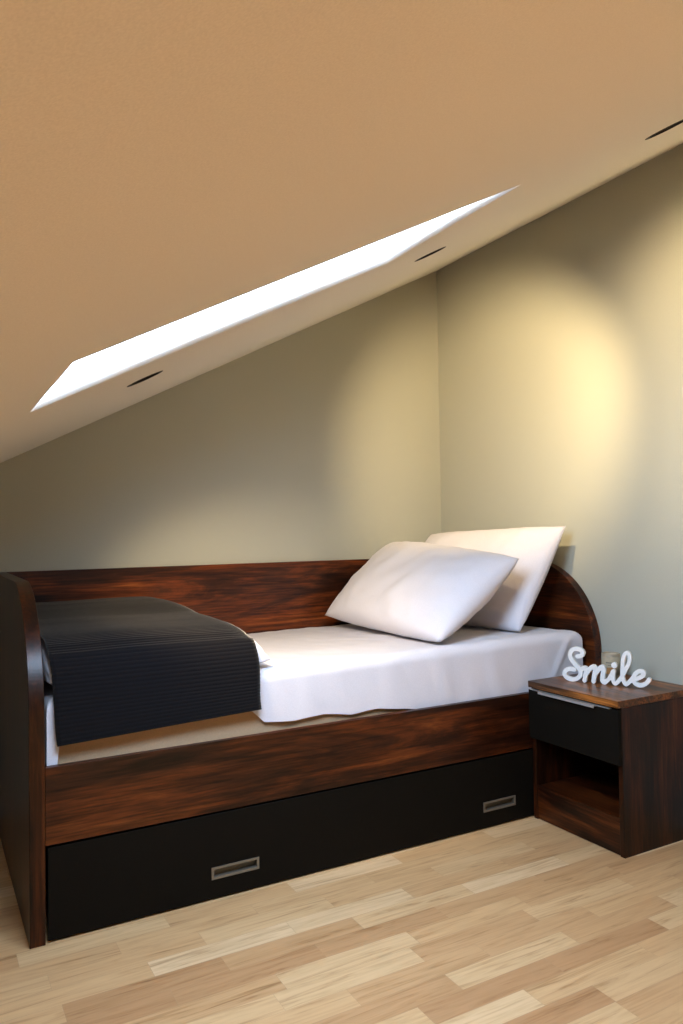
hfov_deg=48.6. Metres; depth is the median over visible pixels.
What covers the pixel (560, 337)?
wall
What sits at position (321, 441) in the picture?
wall
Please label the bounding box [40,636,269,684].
duvet
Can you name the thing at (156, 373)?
recessed light
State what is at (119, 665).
throw
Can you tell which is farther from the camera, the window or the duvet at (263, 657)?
the duvet at (263, 657)
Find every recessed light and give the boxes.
[127,370,162,386]
[414,246,445,261]
[645,120,682,139]
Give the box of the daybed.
[0,559,601,948]
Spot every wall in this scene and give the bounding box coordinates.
[0,271,441,571]
[437,143,682,684]
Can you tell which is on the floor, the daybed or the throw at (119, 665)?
the daybed
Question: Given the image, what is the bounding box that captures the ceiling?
[0,0,682,462]
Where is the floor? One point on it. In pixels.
(529, 919)
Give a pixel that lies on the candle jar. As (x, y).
(607, 658)
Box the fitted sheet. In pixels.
[44,624,582,765]
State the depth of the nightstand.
2.49 m
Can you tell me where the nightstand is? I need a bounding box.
[528,671,682,858]
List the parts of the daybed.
footboard, panel, recessed handle, rail, drawer, recessed handle, headboard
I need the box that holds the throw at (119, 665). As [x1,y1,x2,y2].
[36,596,261,746]
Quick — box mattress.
[45,709,412,765]
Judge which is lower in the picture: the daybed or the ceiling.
the daybed
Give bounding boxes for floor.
[0,815,682,1023]
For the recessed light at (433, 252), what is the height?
0.111 m
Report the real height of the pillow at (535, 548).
0.413 m
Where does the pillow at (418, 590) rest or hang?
on the fitted sheet
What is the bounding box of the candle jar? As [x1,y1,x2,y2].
[601,652,620,679]
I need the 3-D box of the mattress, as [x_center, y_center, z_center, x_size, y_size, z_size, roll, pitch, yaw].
[-0.149,0.620,2.852,1.920,0.272,0.928,0,-2,-29]
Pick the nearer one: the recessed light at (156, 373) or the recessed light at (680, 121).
the recessed light at (680, 121)
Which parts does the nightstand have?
panel, handle, drawer, panel, panel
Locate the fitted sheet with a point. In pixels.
(348, 668)
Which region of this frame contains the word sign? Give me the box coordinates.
[562,646,651,686]
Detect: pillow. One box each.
[325,541,518,641]
[425,526,565,631]

